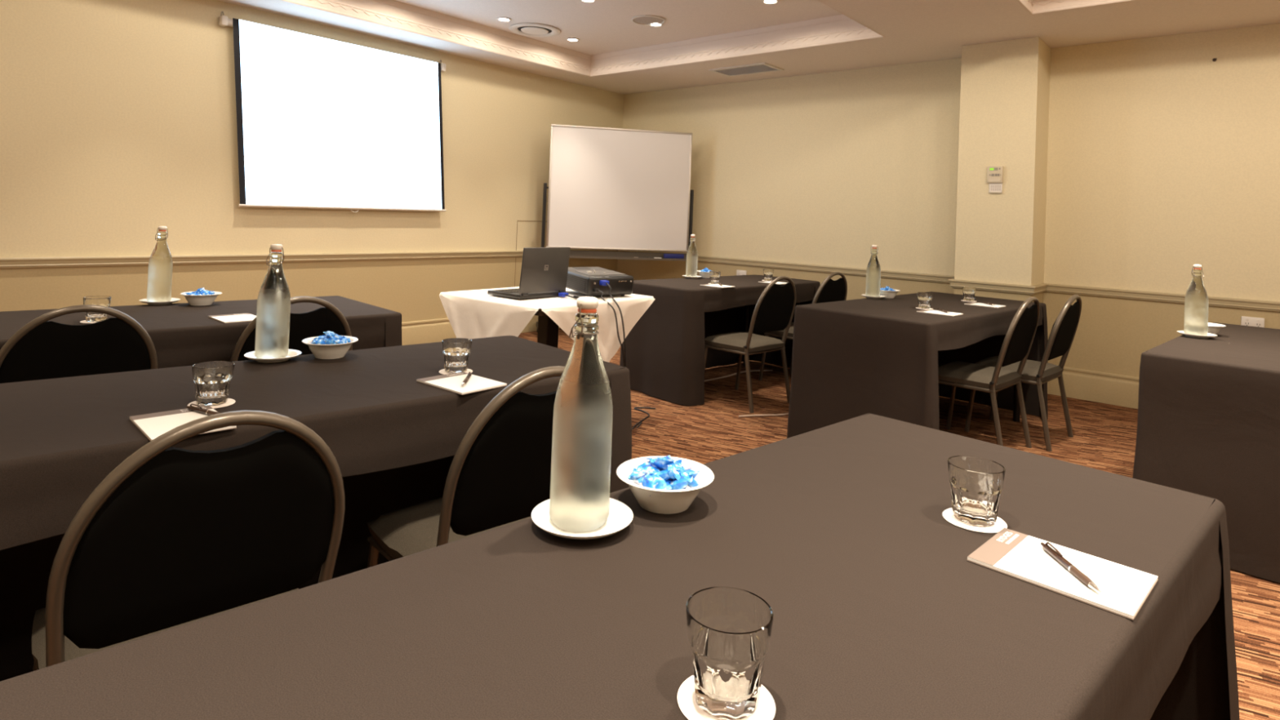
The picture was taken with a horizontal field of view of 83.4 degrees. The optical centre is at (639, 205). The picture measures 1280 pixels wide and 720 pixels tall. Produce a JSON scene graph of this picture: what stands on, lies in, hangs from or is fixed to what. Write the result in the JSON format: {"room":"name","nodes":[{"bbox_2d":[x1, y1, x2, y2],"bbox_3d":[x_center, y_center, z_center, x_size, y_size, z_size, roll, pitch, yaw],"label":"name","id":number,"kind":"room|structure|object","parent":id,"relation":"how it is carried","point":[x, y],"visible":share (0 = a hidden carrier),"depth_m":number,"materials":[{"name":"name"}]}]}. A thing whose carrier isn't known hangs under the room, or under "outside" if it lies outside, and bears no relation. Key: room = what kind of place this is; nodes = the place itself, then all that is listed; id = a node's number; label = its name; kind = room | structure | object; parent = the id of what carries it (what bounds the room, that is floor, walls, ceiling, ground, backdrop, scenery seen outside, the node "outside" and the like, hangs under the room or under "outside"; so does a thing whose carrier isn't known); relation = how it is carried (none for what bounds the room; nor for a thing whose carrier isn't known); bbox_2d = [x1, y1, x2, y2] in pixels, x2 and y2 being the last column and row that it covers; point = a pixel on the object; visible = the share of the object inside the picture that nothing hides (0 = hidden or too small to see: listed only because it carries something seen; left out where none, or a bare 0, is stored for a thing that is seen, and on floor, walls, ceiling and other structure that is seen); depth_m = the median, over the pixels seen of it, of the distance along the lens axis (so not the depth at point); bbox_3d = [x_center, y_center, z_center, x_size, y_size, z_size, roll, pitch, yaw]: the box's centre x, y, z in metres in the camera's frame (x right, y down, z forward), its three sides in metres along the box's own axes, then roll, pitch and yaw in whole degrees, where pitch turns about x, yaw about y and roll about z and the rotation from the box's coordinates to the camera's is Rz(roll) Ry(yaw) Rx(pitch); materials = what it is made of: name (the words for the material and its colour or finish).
{"room":"conference room","nodes":[
{"label":"conference room","id":0,"kind":"room"},
{"bbox_2d":[0,0,623,322],"bbox_3d":[-3.224,-0.446,4.796,0.150,3.183,9.375,1,-1,41],"label":"wall","id":1,"kind":"structure","parent":0,"point":[118,117],"depth_m":4.89,"materials":[{"name":"beige paint"}]},
{"bbox_2d":[0,248,617,269],"bbox_3d":[-3.186,0.366,4.724,0.034,0.068,9.075,1,-1,41],"label":"trim","id":2,"kind":"structure","parent":1,"relation":"attached to","point":[6,263],"depth_m":5.08,"materials":[{"name":"beige paint"}]},
{"bbox_2d":[218,11,445,212],"bbox_3d":[-2.324,-0.632,5.672,0.067,1.373,1.874,1,-1,41],"label":"projection screen","id":3,"kind":"object","parent":1,"relation":"attached to","point":[322,123],"visible":1,"depth_m":5.57,"materials":[{"name":"white"}]},
{"bbox_2d":[401,315,560,345],"bbox_3d":[-3.218,1.039,4.719,0.018,0.215,9.075,1,-1,41],"label":"baseboard","id":4,"kind":"structure","parent":1,"relation":"attached to","point":[424,331],"depth_m":6.31,"materials":[{"name":"beige paint"}]},
{"bbox_2d":[217,0,1279,94],"bbox_3d":[0.182,-1.470,1.939,8.700,0.241,9.075,1,-1,41],"label":"ceiling","id":5,"kind":"structure","parent":0,"point":[614,53],"depth_m":5.59,"materials":[{"name":"paint"}]},
{"bbox_2d":[508,22,559,37],"bbox_3d":[-0.914,-1.515,6.236,0.444,0.019,0.444,1,-1,41],"label":"ceiling vent","id":6,"kind":"object","parent":5,"relation":"in","point":[530,29],"visible":1,"depth_m":6.20,"materials":[{"name":"white plastic"}]},
{"bbox_2d":[631,14,665,25],"bbox_3d":[0.068,-1.489,5.784,0.280,0.010,0.280,1,-1,41],"label":"ceiling speaker","id":7,"kind":"object","parent":5,"relation":"attached to","point":[644,20],"visible":1,"depth_m":5.76,"materials":[{"name":"white plastic"}]},
{"bbox_2d":[633,16,663,24],"bbox_3d":[0.068,-1.488,5.784,0.246,0.005,0.246,1,-1,41],"label":"grille","id":8,"kind":"object","parent":7,"relation":"attached to","point":[637,20],"depth_m":5.77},
{"bbox_2d":[708,62,784,76],"bbox_3d":[0.973,-1.242,6.597,0.600,0.010,0.340,1,-1,41],"label":"ceiling vent","id":9,"kind":"object","parent":5,"relation":"in","point":[760,68],"visible":1,"depth_m":6.58,"materials":[{"name":"white plastic"}]},
{"bbox_2d":[517,328,1279,719],"bbox_3d":[0.075,1.280,1.896,9.100,0.100,9.475,1,-1,41],"label":"floor","id":10,"kind":"structure","parent":0,"point":[1104,438],"depth_m":4.11,"materials":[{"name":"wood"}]},
{"bbox_2d":[0,304,157,383],"bbox_3d":[-1.938,0.735,2.424,0.443,0.853,0.523,3,-1,-43],"label":"banquet chair","id":11,"kind":"object","parent":10,"relation":"on","point":[41,349],"visible":0.42,"depth_m":2.26,"materials":[{"name":"brown metal"}]},
{"bbox_2d":[31,410,345,671],"bbox_3d":[-0.858,0.760,1.344,0.443,0.853,0.523,3,-1,-43],"label":"banquet chair","id":12,"kind":"object","parent":10,"relation":"on","point":[171,537],"visible":0.74,"depth_m":1.18,"materials":[{"name":"fabric"}]},
{"bbox_2d":[230,296,352,361],"bbox_3d":[-1.442,0.761,2.836,0.443,0.853,0.523,3,-1,-43],"label":"banquet chair","id":13,"kind":"object","parent":10,"relation":"on","point":[303,326],"visible":0.14,"depth_m":2.69,"materials":[{"name":"brown metal"}]},
{"bbox_2d":[367,365,564,568],"bbox_3d":[-0.386,0.785,1.785,0.443,0.853,0.523,3,-1,-43],"label":"banquet chair","id":14,"kind":"object","parent":10,"relation":"on","point":[500,471],"visible":0.55,"depth_m":1.59,"materials":[{"name":"brown metal"}]},
{"bbox_2d":[534,308,558,347],"bbox_3d":[-0.524,0.872,4.039,0.827,0.731,0.911,1,-1,41],"label":"side table","id":15,"kind":"object","parent":10,"relation":"on","point":[548,330],"visible":0.02,"depth_m":4.00,"materials":[{"name":"brown wood"}]},
{"bbox_2d":[439,286,655,362],"bbox_3d":[-0.514,0.719,4.045,0.885,0.433,0.986,1,-1,41],"label":"tablecloth","id":16,"kind":"object","parent":15,"relation":"on","point":[472,313],"visible":0.73,"depth_m":3.76,"materials":[{"name":"white fabric"}]},
{"bbox_2d":[487,247,570,298],"bbox_3d":[-0.603,0.356,3.912,0.282,0.267,0.340,2,-1,39],"label":"laptop","id":17,"kind":"object","parent":16,"relation":"on","point":[544,270],"visible":0.99,"depth_m":3.82,"materials":[{"name":"black plastic"}]},
{"bbox_2d":[564,266,633,297],"bbox_3d":[-0.268,0.440,4.140,0.305,0.141,0.402,3,-1,-35],"label":"projector","id":18,"kind":"object","parent":16,"relation":"on","point":[583,280],"visible":0.89,"depth_m":4.01,"materials":[{"name":"grey"}]},
{"bbox_2d":[599,280,641,429],"bbox_3d":[-0.067,0.842,3.998,0.173,0.847,0.350,1,-1,41],"label":"cable","id":19,"kind":"object","parent":18,"relation":"hanging from","point":[603,282],"visible":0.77,"depth_m":3.86,"materials":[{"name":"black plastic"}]},
{"bbox_2d":[592,288,655,429],"bbox_3d":[-0.055,0.866,4.146,0.201,0.804,0.730,2,-1,24],"label":"cable","id":20,"kind":"object","parent":18,"relation":"attached to","point":[594,290],"visible":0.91,"depth_m":3.86,"materials":[{"name":"black plastic"}]},
{"bbox_2d":[536,124,693,332],"bbox_3d":[-0.209,0.272,7.093,1.516,2.056,0.560,2,-1,-11],"label":"whiteboard","id":21,"kind":"object","parent":10,"relation":"on","point":[610,188],"visible":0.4,"depth_m":7.08,"materials":[{"name":"plastic"}]},
{"bbox_2d":[569,255,686,261],"bbox_3d":[-0.211,0.517,7.048,1.416,0.020,0.113,2,-1,-11],"label":"tray","id":22,"kind":"object","parent":21,"relation":"on","point":[619,257],"depth_m":7.06,"materials":[{"name":"grey metal"}]},
{"bbox_2d":[663,253,684,258],"bbox_3d":[0.336,0.514,7.145,0.200,0.055,0.050,2,-1,-11],"label":"eraser","id":23,"kind":"object","parent":21,"relation":"on","point":[665,255],"visible":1,"depth_m":7.12,"materials":[{"name":"blue"}]},
{"bbox_2d":[692,288,799,366],"bbox_3d":[0.642,0.939,5.349,1.494,0.734,0.594,3,-1,-44],"label":"trestle table","id":24,"kind":"object","parent":10,"relation":"on","point":[747,307],"visible":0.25,"depth_m":5.89,"materials":[{"name":"brown wood"}]},
{"bbox_2d":[619,275,820,405],"bbox_3d":[0.651,0.933,5.339,1.601,0.734,0.744,3,-1,-44],"label":"tablecloth","id":25,"kind":"object","parent":24,"relation":"on","point":[664,348],"visible":0.67,"depth_m":4.80,"materials":[{"name":"black fabric"}]},
{"bbox_2d":[682,275,701,279],"bbox_3d":[0.396,0.548,5.469,0.148,0.018,0.148,2,-1,16],"label":"saucer","id":26,"kind":"object","parent":25,"relation":"on","point":[685,276],"visible":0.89,"depth_m":5.42,"materials":[{"name":"white"}]},
{"bbox_2d":[685,234,697,276],"bbox_3d":[0.397,0.386,5.471,0.087,0.328,0.087,2,-1,16],"label":"bottle","id":27,"kind":"object","parent":26,"relation":"on","point":[691,255],"visible":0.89,"depth_m":5.44,"materials":[{"name":"clear glass"}]},
{"bbox_3d":[0.526,0.555,5.068,0.092,0.001,0.092,2,-1,24],"label":"coaster","id":28,"kind":"object","parent":25,"relation":"on","visible":0},
{"bbox_2d":[709,271,720,284],"bbox_3d":[0.528,0.511,5.069,0.082,0.086,0.082,1,-1,42],"label":"tumbler","id":29,"kind":"object","parent":28,"relation":"on","point":[714,276],"visible":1,"depth_m":5.04,"materials":[{"name":"clear glass"}]},
{"bbox_3d":[0.984,0.580,5.519,0.092,0.001,0.092,3,-1,-33],"label":"coaster","id":30,"kind":"object","parent":25,"relation":"on","visible":0},
{"bbox_2d":[763,268,773,280],"bbox_3d":[0.986,0.536,5.520,0.082,0.086,0.082,2,-1,37],"label":"tumbler","id":31,"kind":"object","parent":30,"relation":"on","point":[768,273],"visible":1,"depth_m":5.49,"materials":[{"name":"clear glass"}]},
{"bbox_2d":[704,275,795,413],"bbox_3d":[0.725,0.875,4.759,0.443,0.853,0.523,3,-1,-44],"label":"banquet chair","id":32,"kind":"object","parent":10,"relation":"on","point":[774,310],"visible":0.99,"depth_m":4.63,"materials":[{"name":"brown metal"}]},
{"bbox_2d":[759,271,847,380],"bbox_3d":[1.237,0.905,5.367,0.443,0.853,0.523,3,-1,-44],"label":"banquet chair","id":33,"kind":"object","parent":10,"relation":"on","point":[829,291],"visible":0.45,"depth_m":5.23,"materials":[{"name":"brown metal"}]},
{"bbox_2d":[805,306,1020,422],"bbox_3d":[1.718,0.964,4.282,1.694,0.734,0.724,3,-1,-44],"label":"trestle table","id":34,"kind":"object","parent":10,"relation":"on","point":[1016,411],"visible":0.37,"depth_m":4.50,"materials":[{"name":"brown wood"}]},
{"bbox_2d":[786,291,1048,438],"bbox_3d":[1.726,0.958,4.277,1.775,0.734,0.820,3,-1,-44],"label":"tablecloth","id":35,"kind":"object","parent":34,"relation":"on","point":[851,358],"visible":0.83,"depth_m":3.76,"materials":[{"name":"black fabric"}]},
{"bbox_2d":[861,293,885,298],"bbox_3d":[1.464,0.574,4.497,0.148,0.018,0.148,2,-1,16],"label":"saucer","id":36,"kind":"object","parent":35,"relation":"on","point":[863,295],"visible":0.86,"depth_m":4.45,"materials":[{"name":"white"}]},
{"bbox_2d":[865,244,880,297],"bbox_3d":[1.465,0.413,4.500,0.087,0.328,0.087,2,-1,16],"label":"bottle","id":37,"kind":"object","parent":36,"relation":"on","point":[873,268],"visible":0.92,"depth_m":4.47,"materials":[{"name":"clear glass"}]},
{"bbox_2d":[880,288,900,297],"bbox_3d":[1.578,0.564,4.580,0.156,0.050,0.156,2,-1,-9],"label":"bowl","id":38,"kind":"object","parent":35,"relation":"on","point":[889,294],"visible":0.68,"depth_m":4.53,"materials":[{"name":"white"}]},
{"bbox_2d":[916,309,963,316],"bbox_3d":[1.604,0.575,3.841,0.192,0.006,0.144,1,-1,44],"label":"notepad","id":39,"kind":"object","parent":35,"relation":"on","point":[926,311],"visible":1,"depth_m":3.82,"materials":[{"name":"beige"}]},
{"bbox_2d":[964,302,1005,307],"bbox_3d":[2.078,0.601,4.323,0.192,0.006,0.144,1,-1,44],"label":"notepad","id":40,"kind":"object","parent":35,"relation":"on","point":[971,303],"visible":1,"depth_m":4.30,"materials":[{"name":"beige"}]},
{"bbox_3d":[1.598,0.580,4.034,0.092,0.001,0.092,2,-1,-1],"label":"coaster","id":41,"kind":"object","parent":35,"relation":"on","visible":0},
{"bbox_2d":[916,292,933,308],"bbox_3d":[1.600,0.536,4.035,0.082,0.086,0.082,2,-1,-3],"label":"tumbler","id":42,"kind":"object","parent":41,"relation":"on","point":[924,299],"visible":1,"depth_m":4.01,"materials":[{"name":"clear glass"}]},
{"bbox_3d":[2.085,0.607,4.553,0.092,0.001,0.092,2,-1,32],"label":"coaster","id":43,"kind":"object","parent":35,"relation":"on","visible":0},
{"bbox_2d":[962,286,976,301],"bbox_3d":[2.087,0.564,4.553,0.082,0.086,0.082,2,-1,22],"label":"tumbler","id":44,"kind":"object","parent":43,"relation":"on","point":[969,292],"visible":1,"depth_m":4.53,"materials":[{"name":"clear glass"}]},
{"bbox_2d":[937,297,1039,448],"bbox_3d":[1.890,0.908,3.976,0.443,0.853,0.523,3,-1,-45],"label":"banquet chair","id":45,"kind":"object","parent":10,"relation":"on","point":[1020,335],"visible":0.98,"depth_m":3.85,"materials":[{"name":"brown metal"}]},
{"bbox_2d":[964,294,1081,451],"bbox_3d":[2.264,0.926,4.214,0.443,0.853,0.523,3,-1,-45],"label":"banquet chair","id":46,"kind":"object","parent":10,"relation":"on","point":[1064,329],"visible":0.86,"depth_m":4.07,"materials":[{"name":"brown metal"}]},
{"bbox_3d":[0.123,0.849,0.891,1.764,0.734,0.654,3,-1,-43],"label":"trestle table","id":47,"kind":"object","parent":10,"relation":"on","visible":0},
{"bbox_2d":[0,413,1239,719],"bbox_3d":[0.132,0.843,0.884,1.850,0.734,0.759,3,-1,-43],"label":"tablecloth","id":48,"kind":"object","parent":47,"relation":"on","point":[881,611],"visible":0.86,"depth_m":0.84,"materials":[{"name":"black fabric"}]},
{"bbox_2d":[531,497,633,539],"bbox_3d":[-0.084,0.460,1.049,0.148,0.018,0.148,2,-1,29],"label":"saucer","id":49,"kind":"object","parent":48,"relation":"on","point":[620,516],"visible":0.59,"depth_m":1.03,"materials":[{"name":"white"}]},
{"bbox_2d":[549,296,613,532],"bbox_3d":[-0.083,0.298,1.052,0.087,0.328,0.087,2,-1,29],"label":"bottle","id":50,"kind":"object","parent":49,"relation":"on","point":[583,408],"visible":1,"depth_m":1.02,"materials":[{"name":"clear glass"}]},
{"bbox_2d":[616,456,714,514],"bbox_3d":[0.039,0.450,1.143,0.156,0.050,0.156,1,-1,41],"label":"bowl","id":51,"kind":"object","parent":48,"relation":"on","point":[660,501],"visible":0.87,"depth_m":1.10,"materials":[{"name":"white"}]},
{"bbox_2d":[627,468,645,480],"bbox_3d":[-0.002,0.428,1.140,0.044,0.018,0.021,3,-1,-28],"label":"wrapped candy","id":52,"kind":"object","parent":51,"relation":"in","point":[635,475],"visible":0.84,"depth_m":1.13,"materials":[{"name":"plastic"}]},
{"bbox_2d":[637,472,657,496],"bbox_3d":[0.014,0.431,1.111,0.020,0.022,0.044,3,-1,-21],"label":"wrapped candy","id":53,"kind":"object","parent":51,"relation":"in","point":[646,481],"visible":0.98,"depth_m":1.11,"materials":[{"name":"blue"}]},
{"bbox_2d":[650,474,671,489],"bbox_3d":[0.028,0.428,1.103,0.021,0.019,0.044,3,-1,-36],"label":"wrapped candy","id":54,"kind":"object","parent":51,"relation":"in","point":[662,484],"visible":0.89,"depth_m":1.09,"materials":[{"name":"plastic"}]},
{"bbox_2d":[670,476,693,489],"bbox_3d":[0.060,0.432,1.111,0.042,0.026,0.022,2,-1,16],"label":"wrapped candy","id":55,"kind":"object","parent":51,"relation":"in","point":[683,482],"visible":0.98,"depth_m":1.10,"materials":[{"name":"blue"}]},
{"bbox_2d":[677,471,699,489],"bbox_3d":[0.077,0.431,1.125,0.039,0.026,0.023,2,-1,15],"label":"wrapped candy","id":56,"kind":"object","parent":51,"relation":"in","point":[694,483],"visible":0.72,"depth_m":1.12,"materials":[{"name":"plastic"}]},
{"label":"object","id":57,"kind":"object","parent":51,"relation":"in","visible":0},
{"bbox_2d":[665,478,671,485],"bbox_3d":[0.042,0.437,1.131,0.024,0.016,0.044,3,-1,-21],"label":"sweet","id":58,"kind":"object","parent":57,"relation":"on","point":[668,482],"visible":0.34,"depth_m":1.12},
{"bbox_2d":[667,469,680,480],"bbox_3d":[0.051,0.421,1.127,0.020,0.026,0.046,2,-1,-10],"label":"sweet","id":59,"kind":"object","parent":58,"relation":"on","point":[673,475],"visible":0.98,"depth_m":1.11,"materials":[{"name":"blue"}]},
{"bbox_2d":[662,455,679,471],"bbox_3d":[0.045,0.410,1.141,0.022,0.018,0.044,3,-1,-20],"label":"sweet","id":60,"kind":"object","parent":59,"relation":"on","point":[671,465],"visible":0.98,"depth_m":1.13,"materials":[{"name":"blue"}]},
{"label":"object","id":61,"kind":"object","parent":51,"relation":"in","visible":0},
{"label":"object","id":62,"kind":"object","parent":61,"relation":"on","visible":0},
{"bbox_2d":[637,465,659,475],"bbox_3d":[0.018,0.424,1.143,0.044,0.018,0.022,2,-1,9],"label":"wrapped candy","id":63,"kind":"object","parent":62,"relation":"on","point":[652,470],"visible":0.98,"depth_m":1.14,"materials":[{"name":"blue"}]},
{"bbox_2d":[677,675,775,719],"bbox_3d":[0.081,0.469,0.679,0.092,0.002,0.092,1,-1,41],"label":"coaster","id":64,"kind":"object","parent":48,"relation":"on","point":[766,708],"visible":0.45,"depth_m":0.67,"materials":[{"name":"paper"}]},
{"bbox_2d":[685,586,773,719],"bbox_3d":[0.083,0.425,0.679,0.082,0.086,0.082,2,-1,23],"label":"tumbler","id":65,"kind":"object","parent":64,"relation":"on","point":[729,628],"visible":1,"depth_m":0.65,"materials":[{"name":"clear glass"}]},
{"bbox_2d":[942,507,1007,533],"bbox_3d":[0.524,0.493,1.125,0.092,0.002,0.092,2,-1,-17],"label":"coaster","id":66,"kind":"object","parent":48,"relation":"on","point":[948,514],"visible":0.52,"depth_m":1.10,"materials":[{"name":"paper"}]},
{"bbox_2d":[947,455,1005,526],"bbox_3d":[0.525,0.449,1.125,0.082,0.086,0.082,2,-1,38],"label":"tumbler","id":67,"kind":"object","parent":66,"relation":"on","point":[976,483],"visible":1,"depth_m":1.10,"materials":[{"name":"clear glass"}]},
{"bbox_2d":[967,527,1158,620],"bbox_3d":[0.568,0.490,0.969,0.144,0.006,0.192,3,-1,-45],"label":"notepad","id":68,"kind":"object","parent":48,"relation":"on","point":[1124,589],"visible":1,"depth_m":0.95,"materials":[{"name":"beige"}]},
{"bbox_2d":[1005,533,1019,543],"bbox_3d":[0.544,0.488,1.049,0.046,0.001,0.004,3,-1,-45],"label":"print","id":69,"kind":"object","parent":68,"relation":"on","point":[1010,538],"depth_m":1.05,"materials":[{"name":"white"}]},
{"bbox_2d":[1040,542,1102,593],"bbox_3d":[0.574,0.481,0.959,0.010,0.014,0.134,2,-1,0],"label":"ballpoint pen","id":70,"kind":"object","parent":68,"relation":"on","point":[1055,553],"visible":1,"depth_m":0.95,"materials":[{"name":"brown"}]},
{"bbox_3d":[-0.930,0.822,1.805,1.758,0.734,0.642,3,-1,-42],"label":"trestle table","id":71,"kind":"object","parent":10,"relation":"on","visible":0},
{"bbox_2d":[0,335,631,681],"bbox_3d":[-0.926,0.816,1.806,1.854,0.734,0.766,3,-1,-42],"label":"tablecloth","id":72,"kind":"object","parent":71,"relation":"on","point":[394,438],"visible":0.47,"depth_m":1.73,"materials":[{"name":"black fabric"}]},
{"bbox_2d":[128,404,236,441],"bbox_3d":[-0.927,0.440,1.454,0.192,0.006,0.144,1,-1,45],"label":"notepad","id":73,"kind":"object","parent":72,"relation":"on","point":[152,425],"visible":0.65,"depth_m":1.45,"materials":[{"name":"beige"}]},
{"bbox_2d":[186,403,219,415],"bbox_3d":[-0.909,0.432,1.506,0.134,0.014,0.010,2,-1,27],"label":"ballpoint pen","id":74,"kind":"object","parent":73,"relation":"on","point":[199,409],"visible":0.73,"depth_m":1.51,"materials":[{"name":"brown"}]},
{"bbox_2d":[187,398,235,408],"bbox_3d":[-0.957,0.443,1.604,0.092,0.002,0.092,2,-1,16],"label":"coaster","id":75,"kind":"object","parent":72,"relation":"on","point":[229,402],"visible":0.42,"depth_m":1.60,"materials":[{"name":"paper"}]},
{"bbox_2d":[191,360,235,405],"bbox_3d":[-0.955,0.399,1.605,0.082,0.086,0.082,2,-1,23],"label":"tumbler","id":76,"kind":"object","parent":75,"relation":"on","point":[212,379],"visible":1,"depth_m":1.58,"materials":[{"name":"clear glass"}]},
{"bbox_2d":[244,349,301,362],"bbox_3d":[-1.061,0.438,2.076,0.148,0.018,0.148,2,-1,4],"label":"saucer","id":77,"kind":"object","parent":72,"relation":"on","point":[292,353],"visible":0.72,"depth_m":2.05,"materials":[{"name":"white"}]},
{"bbox_2d":[254,244,290,358],"bbox_3d":[-1.060,0.277,2.079,0.087,0.328,0.087,2,-1,4],"label":"bottle","id":78,"kind":"object","parent":77,"relation":"on","point":[273,300],"visible":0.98,"depth_m":2.05,"materials":[{"name":"clear glass"}]},
{"bbox_2d":[302,335,358,359],"bbox_3d":[-0.928,0.428,2.150,0.156,0.050,0.156,2,-1,-17],"label":"bowl","id":79,"kind":"object","parent":72,"relation":"on","point":[340,350],"visible":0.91,"depth_m":2.11,"materials":[{"name":"white"}]},
{"bbox_2d":[439,368,472,374],"bbox_3d":[-0.517,0.466,2.014,0.092,0.002,0.092,3,-1,-41],"label":"coaster","id":80,"kind":"object","parent":72,"relation":"on","point":[442,371],"visible":0.38,"depth_m":2.01,"materials":[{"name":"paper"}]},
{"bbox_2d":[441,337,471,373],"bbox_3d":[-0.515,0.423,2.015,0.082,0.086,0.082,2,-1,3],"label":"tumbler","id":81,"kind":"object","parent":80,"relation":"on","point":[456,351],"visible":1,"depth_m":1.99,"materials":[{"name":"clear glass"}]},
{"bbox_2d":[416,371,506,395],"bbox_3d":[-0.467,0.464,1.880,0.192,0.006,0.144,1,-1,39],"label":"notepad","id":82,"kind":"object","parent":72,"relation":"on","point":[451,382],"visible":1,"depth_m":1.86,"materials":[{"name":"beige"}]},
{"bbox_3d":[-1.935,0.798,2.736,1.764,0.734,0.684,3,-1,-44],"label":"trestle table","id":83,"kind":"object","parent":10,"relation":"on","visible":0},
{"bbox_2d":[0,295,402,368],"bbox_3d":[-1.932,0.792,2.730,1.854,0.734,0.794,3,-1,-44],"label":"tablecloth","id":84,"kind":"object","parent":83,"relation":"on","point":[181,334],"visible":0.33,"depth_m":2.71,"materials":[{"name":"black fabric"}]},
{"bbox_2d":[80,320,97,323],"bbox_3d":[-1.966,0.419,2.595,0.092,0.002,0.092,2,-1,-9],"label":"coaster","id":85,"kind":"object","parent":84,"relation":"on","point":[84,321],"visible":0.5,"depth_m":2.56,"materials":[{"name":"paper"}]},
{"bbox_2d":[82,295,111,322],"bbox_3d":[-1.965,0.376,2.595,0.082,0.086,0.082,2,-1,28],"label":"tumbler","id":86,"kind":"object","parent":85,"relation":"on","point":[103,300],"visible":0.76,"depth_m":2.57,"materials":[{"name":"clear glass"}]},
{"bbox_2d":[139,297,180,305],"bbox_3d":[-2.064,0.415,3.086,0.148,0.018,0.148,2,-1,-7],"label":"saucer","id":87,"kind":"object","parent":84,"relation":"on","point":[173,300],"visible":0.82,"depth_m":3.05,"materials":[{"name":"white"}]},
{"bbox_2d":[146,226,173,302],"bbox_3d":[-2.062,0.254,3.089,0.087,0.328,0.087,2,-1,-7],"label":"bottle","id":88,"kind":"object","parent":87,"relation":"on","point":[160,264],"visible":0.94,"depth_m":3.06,"materials":[{"name":"clear glass"}]},
{"bbox_2d":[180,291,222,306],"bbox_3d":[-1.901,0.406,3.109,0.156,0.050,0.156,2,-1,16],"label":"bowl","id":89,"kind":"object","parent":84,"relation":"on","point":[203,300],"visible":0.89,"depth_m":3.07,"materials":[{"name":"white"}]},
{"bbox_2d":[208,313,256,323],"bbox_3d":[-1.557,0.436,2.772,0.192,0.006,0.144,1,-1,43],"label":"notepad","id":90,"kind":"object","parent":84,"relation":"on","point":[237,317],"visible":0.93,"depth_m":2.76,"materials":[{"name":"beige"}]},
{"bbox_3d":[2.791,0.987,3.112,1.584,0.734,0.704,3,-1,-44],"label":"trestle table","id":91,"kind":"object","parent":10,"relation":"on","visible":0},
{"bbox_2d":[1132,322,1279,582],"bbox_3d":[2.797,0.981,3.103,1.665,0.734,0.809,3,-1,-44],"label":"tablecloth","id":92,"kind":"object","parent":91,"relation":"on","point":[1208,420],"visible":0.82,"depth_m":2.65,"materials":[{"name":"black fabric"}]},
{"bbox_2d":[1177,330,1217,338],"bbox_3d":[2.564,0.598,3.305,0.148,0.018,0.148,2,-1,4],"label":"saucer","id":93,"kind":"object","parent":92,"relation":"on","point":[1209,335],"visible":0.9,"depth_m":3.27,"materials":[{"name":"white"}]},
{"bbox_2d":[1183,264,1208,335],"bbox_3d":[2.565,0.437,3.308,0.087,0.328,0.087,2,-1,4],"label":"bottle","id":94,"kind":"object","parent":93,"relation":"on","point":[1196,300],"visible":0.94,"depth_m":3.28,"materials":[{"name":"clear glass"}]},
{"bbox_2d":[1207,322,1226,334],"bbox_3d":[2.687,0.589,3.414,0.156,0.050,0.156,2,-1,24],"label":"bowl","id":95,"kind":"object","parent":92,"relation":"on","point":[1213,328],"visible":0.27,"depth_m":3.36,"materials":[{"name":"white"}]},
{"bbox_2d":[617,23,1279,377],"bbox_3d":[3.131,-0.189,5.428,8.700,3.183,0.150,1,-1,41],"label":"wall","id":96,"kind":"structure","parent":0,"point":[1163,156],"depth_m":5.32,"materials":[{"name":"beige paint"}]},
{"bbox_2d":[617,249,1279,312],"bbox_3d":[2.910,0.610,5.193,8.700,0.068,0.434,1,-1,41],"label":"trim","id":97,"kind":"structure","parent":96,"relation":"attached to","point":[1213,301],"depth_m":5.24,"materials":[{"name":"beige paint"}]},
{"bbox_2d":[1047,366,1139,408],"bbox_3d":[2.889,1.283,5.189,8.700,0.215,0.418,1,-1,41],"label":"baseboard","id":98,"kind":"structure","parent":96,"relation":"attached to","point":[1122,390],"depth_m":5.12,"materials":[{"name":"beige paint"}]},
{"bbox_2d":[1240,315,1264,327],"bbox_3d":[3.925,0.753,4.597,0.114,0.072,0.014,1,-1,41],"label":"power outlet","id":99,"kind":"object","parent":96,"relation":"attached to","point":[1245,321],"visible":0.88,"depth_m":4.59,"materials":[{"name":"white plastic"}]},
{"bbox_2d":[954,36,1050,302],"bbox_3d":[2.729,-0.205,5.410,0.520,3.183,0.400,1,-1,41],"label":"column","id":100,"kind":"structure","parent":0,"point":[1005,91],"depth_m":5.25,"materials":[{"name":"beige paint"}]},
{"bbox_2d":[986,165,1003,182],"bbox_3d":[2.595,-0.223,5.246,0.106,0.124,0.024,1,-1,41],"label":"thermostat","id":101,"kind":"object","parent":100,"relation":"attached to","point":[994,174],"visible":1,"depth_m":5.24,"materials":[{"name":"beige plastic"}]},
{"bbox_2d":[989,183,1002,193],"bbox_3d":[2.599,-0.123,5.244,0.088,0.070,0.016,1,-1,41],"label":"card","id":102,"kind":"object","parent":100,"relation":"attached to","point":[993,188],"visible":1,"depth_m":5.24,"materials":[{"name":"beige"}]},
{"label":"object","id":103,"kind":"object","parent":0,"visible":0},
{"bbox_2d":[645,457,664,471],"bbox_3d":[0.029,0.424,1.161,0.041,0.027,0.021,1,-1,41],"label":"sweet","id":104,"kind":"object","parent":103,"relation":"on","point":[649,459],"visible":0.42,"depth_m":1.16,"materials":[{"name":"plastic"}]},
{"bbox_2d":[650,456,675,468],"bbox_3d":[0.035,0.412,1.144,0.023,0.028,0.043,3,-1,-32],"label":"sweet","id":105,"kind":"object","parent":104,"relation":"on","point":[659,462],"visible":0.99,"depth_m":1.14,"materials":[{"name":"plastic"}]},
{"label":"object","id":106,"kind":"object","parent":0,"visible":0},
{"bbox_2d":[654,468,675,480],"bbox_3d":[0.034,0.426,1.125,0.044,0.026,0.023,2,-1,1],"label":"wrapped candy","id":107,"kind":"object","parent":106,"relation":"on","point":[664,473],"visible":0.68,"depth_m":1.12,"materials":[{"name":"plastic"}]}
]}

